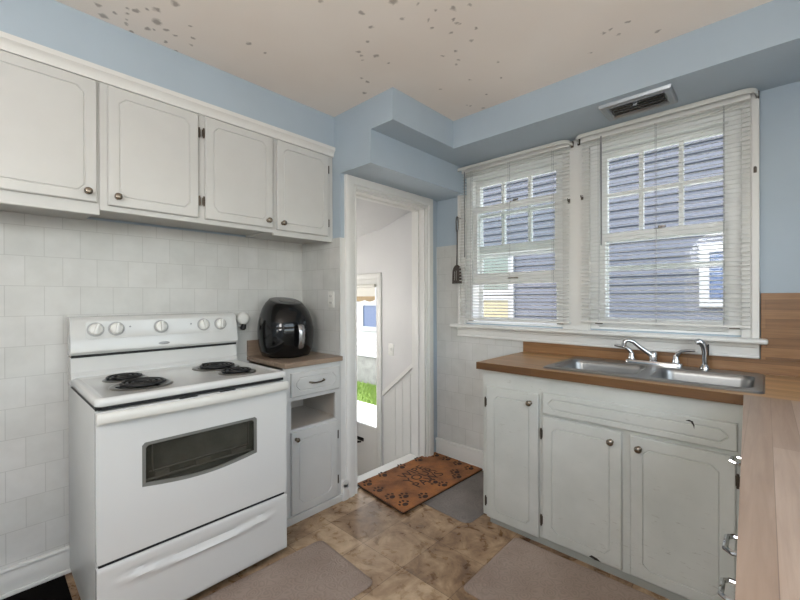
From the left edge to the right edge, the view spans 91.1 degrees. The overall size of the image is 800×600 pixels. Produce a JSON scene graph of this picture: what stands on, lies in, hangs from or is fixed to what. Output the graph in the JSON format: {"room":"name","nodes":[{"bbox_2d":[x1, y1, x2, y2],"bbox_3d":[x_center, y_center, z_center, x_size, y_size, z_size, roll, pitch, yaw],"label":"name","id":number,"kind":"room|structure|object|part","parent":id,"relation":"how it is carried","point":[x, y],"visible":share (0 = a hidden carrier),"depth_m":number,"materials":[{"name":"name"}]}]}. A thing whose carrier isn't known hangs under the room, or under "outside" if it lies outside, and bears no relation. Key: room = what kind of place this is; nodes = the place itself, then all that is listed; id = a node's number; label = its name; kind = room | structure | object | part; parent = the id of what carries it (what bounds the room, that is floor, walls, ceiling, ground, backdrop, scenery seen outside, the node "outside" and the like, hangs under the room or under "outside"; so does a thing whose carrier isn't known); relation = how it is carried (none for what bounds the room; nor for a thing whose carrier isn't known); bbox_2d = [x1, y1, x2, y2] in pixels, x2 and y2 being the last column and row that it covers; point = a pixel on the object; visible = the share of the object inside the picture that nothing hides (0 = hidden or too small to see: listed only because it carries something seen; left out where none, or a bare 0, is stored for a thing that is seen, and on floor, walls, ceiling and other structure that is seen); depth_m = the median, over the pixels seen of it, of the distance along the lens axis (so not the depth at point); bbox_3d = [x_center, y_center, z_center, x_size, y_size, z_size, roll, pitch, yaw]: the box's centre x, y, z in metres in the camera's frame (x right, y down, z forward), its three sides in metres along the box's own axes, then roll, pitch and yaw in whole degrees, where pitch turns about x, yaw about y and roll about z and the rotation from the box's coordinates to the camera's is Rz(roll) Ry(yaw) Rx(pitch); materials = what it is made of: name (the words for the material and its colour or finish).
{"room":"kitchen","nodes":[
{"label":"kitchen","id":0,"kind":"room"},
{"bbox_2d":[0,0,333,146],"bbox_3d":[-1.637,-1.071,1.494,0.370,0.195,3.160,0,0,43],"label":"wall","id":1,"kind":"structure","parent":0,"point":[55,25],"depth_m":1.77,"materials":[{"name":"blue paint"}]},
{"bbox_2d":[0,31,334,156],"bbox_3d":[-1.502,-0.944,1.369,0.028,0.060,3.160,0,0,43],"label":"trim","id":2,"kind":"structure","parent":1,"relation":"attached to","point":[9,43],"depth_m":1.75,"materials":[{"name":"white paint"}]},
{"bbox_2d":[87,217,289,242],"bbox_3d":[-1.839,0.082,1.620,0.100,2.500,3.260,0,0,43],"label":"wall","id":3,"kind":"structure","parent":0,"point":[91,218],"depth_m":2.13,"materials":[{"name":"blue paint"}]},
{"bbox_2d":[0,50,99,219],"bbox_3d":[-1.645,-0.664,1.453,0.394,0.618,0.805,0,0,43],"label":"upper cabinet","id":4,"kind":"object","parent":3,"relation":"attached to","point":[49,115],"visible":1,"depth_m":1.52,"materials":[{"name":"white paint"}]},
{"bbox_3d":[-1.265,-0.443,1.592,0.030,0.030,0.030,0,0,43],"label":"knob","id":5,"kind":"part","parent":4,"relation":"part of","materials":[{"name":"silver metal"}]},
{"bbox_2d":[0,211,301,568],"bbox_3d":[-1.764,0.441,1.621,0.008,1.660,3.160,0,0,43],"label":"tiled wall","id":6,"kind":"structure","parent":3,"relation":"attached to","point":[53,270],"depth_m":1.82,"materials":[{"name":"white tile"}]},
{"bbox_2d":[0,545,70,599],"bbox_3d":[-1.905,1.211,1.443,0.028,0.122,2.700,0,0,43],"label":"baseboard","id":7,"kind":"structure","parent":6,"relation":"attached to","point":[22,576],"depth_m":1.74,"materials":[{"name":"white paint"}]},
{"bbox_2d":[236,312,248,329],"bbox_3d":[-0.973,0.130,2.426,0.050,0.111,0.080,0,0,43],"label":"plug","id":8,"kind":"object","parent":6,"relation":"attached to","point":[242,318],"visible":1,"depth_m":2.41,"materials":[{"name":"white plastic"}]},
{"bbox_2d":[247,340,260,355],"bbox_3d":[-0.821,0.303,2.612,0.017,0.098,0.406,0,0,43],"label":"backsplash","id":9,"kind":"structure","parent":6,"relation":"attached to","point":[252,345],"depth_m":2.48,"materials":[{"name":"laminate"}]},
{"bbox_2d":[90,82,273,234],"bbox_3d":[-1.099,-0.678,2.039,0.394,0.596,0.796,0,0,43],"label":"upper cabinet","id":10,"kind":"object","parent":3,"relation":"attached to","point":[160,163],"visible":0.98,"depth_m":1.87,"materials":[{"name":"white paint"}]},
{"bbox_3d":[-1.196,-0.440,1.666,0.030,0.030,0.030,0,0,43],"label":"knob","id":11,"kind":"part","parent":10,"relation":"part of","materials":[{"name":"silver metal"}]},
{"bbox_3d":[-1.113,-0.655,1.791,0.019,0.505,0.361,0,0,43],"label":"door","id":12,"kind":"part","parent":10,"relation":"part of","materials":[{"name":"white paint"}]},
{"bbox_3d":[-0.844,-0.657,2.080,0.019,0.507,0.364,0,0,43],"label":"door","id":13,"kind":"part","parent":10,"relation":"part of","materials":[{"name":"white paint"}]},
{"bbox_2d":[246,138,332,243],"bbox_3d":[-0.685,-0.674,2.482,0.394,0.608,0.414,0,0,43],"label":"upper cabinet","id":14,"kind":"object","parent":3,"relation":"attached to","point":[302,177],"visible":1,"depth_m":2.35,"materials":[{"name":"white paint"}]},
{"bbox_3d":[-0.580,-0.657,2.362,0.019,0.510,0.356,0,0,43],"label":"door","id":15,"kind":"part","parent":14,"relation":"part of","materials":[{"name":"white paint"}]},
{"bbox_3d":[-0.584,-0.648,2.388,0.021,0.554,0.414,0,0,43],"label":"frame","id":16,"kind":"part","parent":14,"relation":"part of","materials":[{"name":"white paint"}]},
{"bbox_2d":[2,471,669,599],"bbox_3d":[-0.354,1.297,0.939,3.200,0.063,4.280,0,0,43],"label":"floor","id":17,"kind":"structure","parent":0,"point":[423,552],"depth_m":1.99,"materials":[{"name":"beige tile"}]},
{"bbox_2d":[67,312,288,599],"bbox_3d":[-1.035,0.672,1.867,0.679,1.192,0.760,0,0,43],"label":"range","id":18,"kind":"object","parent":17,"relation":"on","point":[178,443],"visible":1,"depth_m":1.68,"materials":[{"name":"white metal"}]},
{"bbox_3d":[-1.421,0.138,1.831,0.014,0.067,0.068,0,0,43],"label":"knob","id":19,"kind":"part","parent":18,"relation":"part of","materials":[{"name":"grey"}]},
{"bbox_3d":[-1.367,0.138,1.890,0.014,0.067,0.068,0,0,43],"label":"knob","id":20,"kind":"part","parent":18,"relation":"part of","materials":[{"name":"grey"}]},
{"bbox_3d":[-1.217,0.140,2.050,0.017,0.080,0.675,0,0,43],"label":"control panel","id":21,"kind":"part","parent":18,"relation":"part of","materials":[{"name":"white metal"}]},
{"bbox_3d":[-1.236,0.137,2.029,0.014,0.067,0.068,0,0,43],"label":"knob","id":22,"kind":"part","parent":18,"relation":"part of","materials":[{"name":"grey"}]},
{"bbox_2d":[71,360,284,407],"bbox_3d":[-1.021,0.367,1.852,0.559,0.030,0.760,0,0,43],"label":"cooktop","id":23,"kind":"object","parent":18,"relation":"in","point":[117,388],"depth_m":1.74,"materials":[{"name":"white metal"}]},
{"bbox_3d":[-0.825,1.095,1.673,0.041,0.266,0.754,0,0,43],"label":"storage drawer","id":24,"kind":"part","parent":18,"relation":"part of","materials":[{"name":"white metal"}]},
{"bbox_2d":[94,380,288,565],"bbox_3d":[-1.027,0.805,1.860,0.659,0.816,0.756,0,0,43],"label":"oven","id":25,"kind":"object","parent":18,"relation":"in","point":[197,478],"depth_m":1.63,"materials":[{"name":"white metal"}]},
{"bbox_3d":[-1.093,0.136,2.183,0.014,0.067,0.068,0,0,43],"label":"knob","id":26,"kind":"part","parent":18,"relation":"part of","materials":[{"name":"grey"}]},
{"bbox_3d":[-1.031,0.136,2.249,0.014,0.067,0.068,0,0,43],"label":"knob","id":27,"kind":"part","parent":18,"relation":"part of","materials":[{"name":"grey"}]},
{"bbox_2d":[200,541,371,599],"bbox_3d":[-0.543,1.259,1.638,0.783,0.016,0.440,0,0,-44],"label":"kitchen mat","id":28,"kind":"object","parent":17,"relation":"on","point":[316,571],"visible":1,"depth_m":1.74,"materials":[{"name":"grey fabric"}]},
{"bbox_2d":[249,361,341,526],"bbox_3d":[-0.641,0.823,2.447,0.452,0.884,0.401,0,0,43],"label":"base cabinet","id":29,"kind":"object","parent":17,"relation":"on","point":[313,395],"visible":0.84,"depth_m":2.32,"materials":[{"name":"white paint"}]},
{"bbox_2d":[247,351,342,368],"bbox_3d":[-0.661,0.366,2.463,0.454,0.030,0.406,0,0,43],"label":"countertop","id":30,"kind":"structure","parent":29,"relation":"on","point":[313,358],"depth_m":2.34,"materials":[{"name":"laminate"}]},
{"bbox_2d":[257,297,313,357],"bbox_3d":[-0.691,0.167,2.473,0.380,0.370,0.363,0,0,43],"label":"air fryer","id":31,"kind":"object","parent":30,"relation":"on","point":[285,328],"visible":1,"depth_m":2.35,"materials":[{"name":"black plastic"}]},
{"bbox_3d":[-0.723,0.005,2.477,0.188,0.046,0.188,0,0,43],"label":"control panel","id":32,"kind":"part","parent":31,"relation":"part of","materials":[{"name":"grey plastic"}]},
{"bbox_3d":[-0.638,0.238,2.387,0.290,0.157,0.088,0,0,-43],"label":"basket drawer","id":33,"kind":"part","parent":31,"relation":"part of","materials":[{"name":"black plastic"}]},
{"bbox_3d":[-0.589,0.218,2.334,0.040,0.143,0.040,0,0,43],"label":"handle","id":34,"kind":"part","parent":31,"relation":"part of","materials":[{"name":"silver metal"}]},
{"bbox_3d":[-0.516,0.823,2.330,0.018,0.884,0.401,0,0,43],"label":"frame","id":35,"kind":"part","parent":29,"relation":"part of","materials":[{"name":"white paint"}]},
{"bbox_2d":[291,405,333,428],"bbox_3d":[-0.661,0.739,2.465,0.381,0.012,0.369,0,0,43],"label":"shelf","id":36,"kind":"object","parent":29,"relation":"attached to","point":[302,416],"depth_m":2.47,"materials":[{"name":"white wood"}]},
{"bbox_3d":[-0.501,0.980,2.321,0.016,0.466,0.323,0,0,43],"label":"door","id":37,"kind":"part","parent":29,"relation":"part of","materials":[{"name":"white paint"}]},
{"bbox_3d":[-0.496,0.481,2.326,0.016,0.136,0.340,0,0,43],"label":"drawer","id":38,"kind":"part","parent":29,"relation":"part of","materials":[{"name":"white paint"}]},
{"bbox_2d":[357,452,482,513],"bbox_3d":[0.147,1.242,2.754,0.498,0.018,0.845,0,0,43],"label":"doormat","id":39,"kind":"object","parent":17,"relation":"on","point":[408,485],"visible":0.99,"depth_m":2.70,"materials":[{"name":"brown"}]},
{"bbox_2d":[424,471,483,522],"bbox_3d":[0.430,1.256,2.593,0.508,0.010,0.645,0,0,43],"label":"floor mat","id":40,"kind":"object","parent":17,"relation":"on","point":[463,502],"visible":0.38,"depth_m":2.45,"materials":[{"name":"grey fabric"}]},
{"bbox_2d":[464,538,658,599],"bbox_3d":[0.723,1.255,1.635,0.775,0.016,0.508,0,0,43],"label":"kitchen mat","id":41,"kind":"object","parent":17,"relation":"on","point":[522,570],"visible":1,"depth_m":1.74,"materials":[{"name":"grey fabric"}]},
{"bbox_2d":[483,370,742,599],"bbox_3d":[1.302,0.827,1.842,1.770,0.868,0.606,0,0,43],"label":"base cabinet","id":42,"kind":"object","parent":17,"relation":"on","point":[642,489],"visible":0.94,"depth_m":1.77,"materials":[{"name":"grey paint"}]},
{"bbox_3d":[0.607,0.856,2.129,0.302,0.740,0.018,0,0,43],"label":"door","id":43,"kind":"part","parent":42,"relation":"part of","materials":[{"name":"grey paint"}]},
{"bbox_3d":[0.669,0.536,2.036,0.031,0.030,0.030,0,0,43],"label":"knob","id":44,"kind":"part","parent":42,"relation":"part of","materials":[{"name":"silver metal"}]},
{"bbox_3d":[0.866,0.905,1.887,0.362,0.622,0.018,0,0,43],"label":"door","id":45,"kind":"part","parent":42,"relation":"part of","materials":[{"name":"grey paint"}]},
{"bbox_3d":[0.950,0.644,1.775,0.031,0.030,0.030,0,0,43],"label":"knob","id":46,"kind":"part","parent":42,"relation":"part of","materials":[{"name":"silver metal"}]},
{"bbox_3d":[1.032,0.648,1.699,0.031,0.030,0.030,0,0,43],"label":"knob","id":47,"kind":"part","parent":42,"relation":"part of","materials":[{"name":"silver metal"}]},
{"bbox_3d":[1.009,0.526,1.752,0.757,0.108,0.016,0,0,43],"label":"drawer","id":48,"kind":"part","parent":42,"relation":"part of","materials":[{"name":"grey paint"}]},
{"bbox_3d":[1.153,0.907,1.619,0.356,0.618,0.018,0,0,43],"label":"door","id":49,"kind":"part","parent":42,"relation":"part of","materials":[{"name":"grey paint"}]},
{"bbox_2d":[717,456,740,599],"bbox_3d":[0.706,0.833,0.396,0.684,0.868,2.336,0,0,43],"label":"base cabinet","id":50,"kind":"object","parent":17,"relation":"on","point":[726,539],"visible":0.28,"depth_m":0.94,"materials":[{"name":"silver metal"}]},
{"bbox_2d":[476,341,799,599],"bbox_3d":[0.498,0.344,0.994,1.804,0.108,2.972,0,0,43],"label":"countertop","id":51,"kind":"structure","parent":50,"relation":"on","point":[768,541],"depth_m":1.01,"materials":[{"name":"laminate"}]},
{"bbox_2d":[478,352,799,400],"bbox_3d":[1.301,0.373,1.852,1.800,0.040,0.586,0,0,43],"label":"countertop edge","id":52,"kind":"object","parent":51,"relation":"in","point":[778,385],"depth_m":1.80,"materials":[{"name":"laminate"}]},
{"bbox_2d":[543,356,764,393],"bbox_3d":[1.221,0.439,1.939,0.856,0.187,0.508,0,0,43],"label":"sink","id":53,"kind":"object","parent":51,"relation":"in","point":[748,382],"visible":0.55,"depth_m":1.90,"materials":[{"name":"silver metal"}]},
{"bbox_3d":[1.052,0.438,2.058,0.390,0.186,0.338,0,0,43],"label":"bowl","id":54,"kind":"part","parent":53,"relation":"part of","materials":[{"name":"silver metal"}]},
{"bbox_2d":[614,338,695,367],"bbox_3d":[1.338,0.276,2.081,0.367,0.136,0.096,0,0,43],"label":"faucet","id":55,"kind":"object","parent":53,"relation":"on","point":[653,357],"visible":1,"depth_m":2.09,"materials":[{"name":"silver metal"}]},
{"bbox_3d":[1.255,0.288,2.187,0.100,0.079,0.038,0,0,43],"label":"lever","id":56,"kind":"part","parent":55,"relation":"part of","materials":[{"name":"silver metal"}]},
{"bbox_3d":[1.284,0.259,2.119,0.154,0.102,0.027,0,0,20],"label":"spout","id":57,"kind":"part","parent":55,"relation":"part of","materials":[{"name":"silver metal"}]},
{"bbox_3d":[1.354,0.335,2.096,0.264,0.019,0.052,0,0,43],"label":"plate","id":58,"kind":"part","parent":55,"relation":"part of","materials":[{"name":"silver metal"}]},
{"bbox_3d":[1.450,0.288,2.005,0.100,0.079,0.038,0,0,43],"label":"lever","id":59,"kind":"part","parent":55,"relation":"part of","materials":[{"name":"silver metal"}]},
{"bbox_2d":[694,338,709,369],"bbox_3d":[1.502,0.267,1.950,0.066,0.154,0.043,0,0,13],"label":"sprayer","id":60,"kind":"object","parent":53,"relation":"on","point":[704,347],"visible":1,"depth_m":1.94,"materials":[{"name":"silver metal"}]},
{"bbox_3d":[1.361,0.438,1.769,0.364,0.186,0.338,0,0,43],"label":"bowl","id":61,"kind":"part","parent":53,"relation":"part of","materials":[{"name":"silver metal"}]},
{"bbox_2d":[523,341,799,377],"bbox_3d":[1.507,0.317,2.074,1.802,0.068,0.018,0,0,43],"label":"backsplash","id":62,"kind":"structure","parent":51,"relation":"attached to","point":[769,367],"depth_m":2.06,"materials":[{"name":"brown wood"}]},
{"bbox_3d":[0.795,0.690,0.924,0.070,0.020,0.096,0,0,43],"label":"handle","id":63,"kind":"part","parent":50,"relation":"part of","materials":[{"name":"silver metal"}]},
{"bbox_3d":[0.798,0.579,0.921,0.062,0.020,0.096,0,0,43],"label":"handle","id":64,"kind":"part","parent":50,"relation":"part of","materials":[{"name":"silver metal"}]},
{"bbox_3d":[1.218,0.572,1.386,0.082,0.020,0.081,0,0,43],"label":"handle","id":65,"kind":"part","parent":50,"relation":"part of","materials":[{"name":"silver metal"}]},
{"bbox_2d":[332,114,343,237],"bbox_3d":[-0.538,0.394,2.699,0.530,3.140,0.090,0,0,43],"label":"wall","id":66,"kind":"structure","parent":0,"point":[337,177],"depth_m":2.50,"materials":[{"name":"blue paint"}]},
{"bbox_2d":[302,238,339,355],"bbox_3d":[-0.532,0.435,2.627,0.422,1.660,0.008,0,0,43],"label":"tiled wall","id":67,"kind":"structure","parent":66,"relation":"attached to","point":[320,260],"depth_m":2.60,"materials":[{"name":"white tile"}]},
{"bbox_2d":[328,291,333,307],"bbox_3d":[-0.446,-0.003,2.533,0.064,0.104,0.009,0,0,43],"label":"wall outlet","id":68,"kind":"object","parent":67,"relation":"attached to","point":[330,293],"visible":1,"depth_m":2.53,"materials":[{"name":"white plastic"}]},
{"bbox_2d":[341,479,348,500],"bbox_3d":[-0.352,1.200,2.484,0.032,0.128,0.046,0,0,43],"label":"trim","id":69,"kind":"structure","parent":67,"relation":"attached to","point":[344,483],"depth_m":2.47,"materials":[{"name":"white paint"}]},
{"bbox_2d":[339,237,345,479],"bbox_3d":[-0.365,0.434,2.494,0.007,1.660,0.042,0,0,43],"label":"trim","id":70,"kind":"structure","parent":66,"relation":"attached to","point":[341,240],"depth_m":2.49,"materials":[{"name":"white paint"}]},
{"bbox_2d":[357,454,416,488],"bbox_3d":[-0.112,1.272,2.899,0.120,0.042,0.697,0,0,43],"label":"trim","id":71,"kind":"structure","parent":66,"relation":"attached to","point":[409,457],"depth_m":2.93,"materials":[{"name":"white paint"}]},
{"bbox_2d":[344,174,433,497],"bbox_3d":[-0.083,0.225,2.871,0.152,2.075,0.899,0,0,43],"label":"door frame","id":72,"kind":"structure","parent":66,"relation":"attached to","point":[351,183],"depth_m":3.09,"materials":[{"name":"white paint"}]},
{"bbox_2d":[356,198,409,236],"bbox_3d":[-0.698,-0.802,3.533,1.660,0.370,0.900,0,0,43],"label":"ceiling","id":73,"kind":"structure","parent":0,"point":[370,216],"depth_m":3.37,"materials":[{"name":"paint"}]},
{"bbox_2d":[357,211,411,476],"bbox_3d":[-0.377,0.441,3.950,1.760,3.240,0.162,0,0,43],"label":"wall","id":74,"kind":"structure","parent":0,"point":[387,251],"depth_m":3.54,"materials":[{"name":"paint"}]},
{"bbox_2d":[357,279,376,475],"bbox_3d":[-0.480,0.775,3.959,0.767,1.961,0.112,0,0,43],"label":"door","id":75,"kind":"structure","parent":74,"relation":"in","point":[366,433],"depth_m":3.83,"materials":[{"name":"white paint"}]},
{"bbox_3d":[-0.426,1.382,3.884,0.158,0.041,0.072,0,0,43],"label":"handle","id":76,"kind":"part","parent":75,"relation":"part of","materials":[{"name":"black metal"}]},
{"bbox_2d":[357,284,375,301],"bbox_3d":[-0.481,-0.067,3.941,0.669,0.168,0.034,0,0,43],"label":"door shade","id":77,"kind":"object","parent":75,"relation":"attached to","point":[366,292],"visible":0.4,"depth_m":3.79,"materials":[{"name":"white fabric"}]},
{"bbox_2d":[357,273,381,467],"bbox_3d":[-0.490,0.753,3.949,0.865,2.015,0.020,0,0,43],"label":"trim","id":78,"kind":"structure","parent":74,"relation":"attached to","point":[378,276],"depth_m":3.66,"materials":[{"name":"white paint"}]},
{"bbox_2d":[388,343,393,355],"bbox_3d":[-0.085,0.452,3.572,0.068,0.110,0.016,0,0,43],"label":"light switch","id":79,"kind":"object","parent":74,"relation":"attached to","point":[390,346],"visible":1,"depth_m":3.57,"materials":[{"name":"white plastic"}]},
{"bbox_2d":[382,364,411,395],"bbox_3d":[0.025,0.661,3.461,0.505,0.456,0.030,0,0,43],"label":"trim","id":80,"kind":"structure","parent":74,"relation":"attached to","point":[409,367],"depth_m":3.48,"materials":[{"name":"white paint"}]},
{"bbox_2d":[395,381,410,459],"bbox_3d":[0.056,1.163,3.438,0.276,1.195,0.005,0,0,43],"label":"trim","id":81,"kind":"structure","parent":74,"relation":"attached to","point":[402,381],"depth_m":3.46,"materials":[{"name":"white paint"}]},
{"bbox_2d":[433,201,436,451],"bbox_3d":[-0.047,0.392,2.925,0.120,3.140,0.910,0,0,43],"label":"wall","id":82,"kind":"structure","parent":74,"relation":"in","point":[434,202],"depth_m":3.20,"materials":[{"name":"blue paint"}]},
{"bbox_2d":[437,81,799,376],"bbox_3d":[1.262,0.390,2.371,2.790,3.140,0.235,0,0,43],"label":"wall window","id":83,"kind":"structure","parent":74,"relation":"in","point":[779,107],"depth_m":1.91,"materials":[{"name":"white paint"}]},
{"bbox_2d":[437,245,522,450],"bbox_3d":[0.586,0.414,2.951,0.770,1.693,0.008,0,0,43],"label":"tiled wall","id":84,"kind":"structure","parent":83,"relation":"attached to","point":[459,382],"depth_m":3.08,"materials":[{"name":"white tile"}]},
{"bbox_2d":[435,437,482,470],"bbox_3d":[0.579,1.190,2.935,0.780,0.140,0.032,0,0,43],"label":"baseboard","id":85,"kind":"structure","parent":84,"relation":"attached to","point":[463,453],"depth_m":3.04,"materials":[{"name":"white paint"}]},
{"bbox_2d":[466,155,562,326],"bbox_3d":[0.832,-0.383,2.823,0.747,1.115,0.143,0,0,43],"label":"window","id":86,"kind":"structure","parent":83,"relation":"attached to","point":[472,288],"depth_m":2.82,"materials":[{"name":"white paint"}]},
{"bbox_3d":[0.818,-0.410,2.808,0.661,0.590,0.035,0,0,43],"label":"sash","id":87,"kind":"part","parent":86,"relation":"part of","materials":[{"name":"white paint"}]},
{"bbox_3d":[0.846,-0.629,2.838,0.661,0.558,0.034,0,0,43],"label":"sash","id":88,"kind":"part","parent":86,"relation":"part of","materials":[{"name":"white paint"}]},
{"bbox_2d":[459,144,569,323],"bbox_3d":[0.752,-0.415,2.717,0.821,1.139,0.046,0,0,43],"label":"window blind","id":89,"kind":"object","parent":83,"relation":"attached to","point":[560,146],"visible":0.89,"depth_m":2.66,"materials":[{"name":"white plastic"}]},
{"bbox_3d":[0.536,-0.409,2.928,0.006,1.095,0.028,0,0,43],"label":"ladder cord","id":90,"kind":"part","parent":89,"relation":"part of","materials":[{"name":"grey fabric"}]},
{"bbox_3d":[0.758,-0.409,2.721,0.006,1.095,0.028,0,0,43],"label":"ladder cord","id":91,"kind":"part","parent":89,"relation":"part of","materials":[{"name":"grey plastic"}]},
{"bbox_3d":[0.758,0.141,2.723,0.821,0.014,0.026,0,0,43],"label":"rail","id":92,"kind":"part","parent":89,"relation":"part of","materials":[{"name":"white plastic"}]},
{"bbox_3d":[0.980,-0.409,2.513,0.006,1.095,0.028,0,0,43],"label":"ladder cord","id":93,"kind":"part","parent":89,"relation":"part of","materials":[{"name":"white fabric"}]},
{"bbox_2d":[457,140,573,171],"bbox_3d":[0.733,-0.971,2.714,0.876,0.038,0.096,0,0,43],"label":"curtain rod","id":94,"kind":"object","parent":83,"relation":"attached to","point":[569,142],"visible":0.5,"depth_m":2.59,"materials":[{"name":"white metal"}]},
{"bbox_2d":[590,110,740,334],"bbox_3d":[1.475,-0.383,2.223,0.707,1.115,0.143,0,0,43],"label":"window","id":95,"kind":"structure","parent":83,"relation":"attached to","point":[659,328],"depth_m":2.17,"materials":[{"name":"white paint"}]},
{"bbox_3d":[1.462,-0.119,2.208,0.621,0.560,0.035,0,0,43],"label":"sash","id":96,"kind":"part","parent":95,"relation":"part of","materials":[{"name":"white paint"}]},
{"bbox_3d":[1.489,-0.630,2.238,0.621,0.558,0.034,0,0,43],"label":"sash","id":97,"kind":"part","parent":95,"relation":"part of","materials":[{"name":"white paint"}]},
{"bbox_3d":[1.513,-0.374,2.263,0.621,1.070,0.012,0,0,43],"label":"storm frame","id":98,"kind":"part","parent":95,"relation":"part of","materials":[{"name":"white paint"}]},
{"bbox_2d":[580,93,750,328],"bbox_3d":[1.384,-0.422,2.127,0.773,1.127,0.046,0,0,43],"label":"window blind","id":99,"kind":"object","parent":83,"relation":"attached to","point":[724,103],"visible":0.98,"depth_m":2.07,"materials":[{"name":"white plastic"}]},
{"bbox_3d":[1.181,-0.415,2.326,0.006,1.083,0.028,0,0,43],"label":"ladder cord","id":100,"kind":"part","parent":99,"relation":"part of","materials":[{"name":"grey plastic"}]},
{"bbox_3d":[1.391,-0.416,2.131,0.006,1.083,0.028,0,0,43],"label":"ladder cord","id":101,"kind":"part","parent":99,"relation":"part of","materials":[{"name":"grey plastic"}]},
{"bbox_3d":[1.391,0.129,2.133,0.773,0.014,0.026,0,0,43],"label":"rail","id":102,"kind":"part","parent":99,"relation":"part of","materials":[{"name":"white plastic"}]},
{"bbox_3d":[1.600,-0.416,1.935,0.006,1.083,0.028,0,0,43],"label":"ladder cord","id":103,"kind":"part","parent":99,"relation":"part of","materials":[{"name":"white fabric"}]},
{"bbox_2d":[576,88,758,145],"bbox_3d":[1.375,-0.975,2.116,0.831,0.038,0.096,0,0,43],"label":"curtain rod","id":104,"kind":"object","parent":83,"relation":"attached to","point":[747,90],"visible":0.97,"depth_m":2.02,"materials":[{"name":"white metal"}]},
{"bbox_2d":[761,293,799,361],"bbox_3d":[1.950,0.125,1.665,0.616,0.316,0.024,0,0,43],"label":"wood panel","id":105,"kind":"object","parent":83,"relation":"attached to","point":[780,312],"visible":1,"depth_m":1.82,"materials":[{"name":"laminate"}]},
{"bbox_2d":[340,87,480,201],"bbox_3d":[0.132,-0.991,2.689,0.465,0.374,1.000,0,0,43],"label":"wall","id":106,"kind":"structure","parent":0,"point":[392,139],"depth_m":2.44,"materials":[{"name":"blue paint"}]},
{"bbox_2d":[453,0,799,161],"bbox_3d":[1.267,-1.089,2.022,2.105,0.180,0.425,0,0,43],"label":"soffit","id":107,"kind":"structure","parent":106,"relation":"in","point":[758,47],"depth_m":1.86,"materials":[{"name":"blue paint"}]},
{"bbox_2d":[598,84,677,121],"bbox_3d":[1.204,-0.984,1.987,0.314,0.030,0.200,0,0,43],"label":"air register","id":108,"kind":"object","parent":107,"relation":"attached to","point":[665,95],"visible":1,"depth_m":1.97,"materials":[{"name":"silver metal"}]},
{"bbox_3d":[1.204,-0.998,1.987,0.234,0.002,0.120,0,0,43],"label":"plate","id":109,"kind":"part","parent":108,"relation":"part of","materials":[{"name":"grey metal"}]},
{"bbox_2d":[55,0,772,120],"bbox_3d":[-0.335,-1.212,0.962,3.200,0.080,4.360,0,0,43],"label":"ceiling","id":110,"kind":"structure","parent":0,"point":[459,59],"depth_m":1.75,"materials":[{"name":"paint"}]},
{"bbox_3d":[0.451,-0.631,3.004,0.004,0.006,0.062,0,0,43],"label":"nail","id":111,"kind":"object","parent":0,"visible":0},
{"bbox_2d":[452,216,461,283],"bbox_3d":[0.434,-0.383,2.991,0.087,0.515,0.014,0,0,43],"label":"slotted turner","id":112,"kind":"object","parent":111,"relation":"hanging from","point":[457,269],"visible":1,"depth_m":2.99,"materials":[{"name":"black plastic"}]},
{"bbox_3d":[0.433,-0.196,2.990,0.087,0.141,0.004,0,0,43],"label":"blade","id":113,"kind":"part","parent":112,"relation":"part of","materials":[{"name":"black plastic"}]},
{"bbox_3d":[0.436,-0.445,2.988,0.026,0.391,0.014,0,0,43],"label":"handle","id":114,"kind":"part","parent":112,"relation":"part of","materials":[{"name":"black plastic"}]},
{"label":"outside","id":115,"kind":"structure","parent":0,"visible":0},
{"bbox_2d":[357,380,376,405],"bbox_3d":[3.516,2.087,8.165,22.000,0.200,11.280,0,0,43],"label":"lawn","id":116,"kind":"structure","parent":115,"point":[360,398],"depth_m":8.39,"materials":[{"name":"green plant"}]},
{"bbox_2d":[357,287,375,384],"bbox_3d":[-1.036,-0.953,11.424,7.300,5.890,3.300,0,0,43],"label":"house","id":117,"kind":"structure","parent":116,"relation":"on","point":[366,311],"depth_m":9.35,"materials":[{"name":"white"}]},
{"bbox_3d":[-0.668,0.377,9.215,0.550,0.500,0.006,0,0,43],"label":"pane","id":118,"kind":"part","parent":117,"relation":"part of","materials":[{"name":"blue"}]},
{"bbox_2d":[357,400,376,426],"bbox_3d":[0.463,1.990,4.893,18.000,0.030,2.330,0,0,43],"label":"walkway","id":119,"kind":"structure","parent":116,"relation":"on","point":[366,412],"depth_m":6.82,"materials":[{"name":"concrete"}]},
{"bbox_2d":[483,134,722,320],"bbox_3d":[5.691,-0.957,5.148,11.100,5.890,3.300,0,0,43],"label":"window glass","id":120,"kind":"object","parent":116,"relation":"on","point":[488,303],"visible":0.13,"depth_m":5.43,"materials":[{"name":"blue"}]},
{"bbox_3d":[1.644,-0.489,7.054,0.680,0.630,0.006,0,0,43],"label":"pane","id":121,"kind":"part","parent":120,"relation":"part of","materials":[{"name":"grey"}]},
{"bbox_3d":[1.646,0.266,7.056,0.680,0.520,0.006,0,0,43],"label":"pane","id":122,"kind":"part","parent":120,"relation":"part of","materials":[{"name":"yellow"}]},
{"bbox_3d":[4.222,-0.306,4.650,0.870,0.600,0.006,0,0,43],"label":"pane","id":123,"kind":"part","parent":120,"relation":"part of","materials":[{"name":"blue"}]}
]}

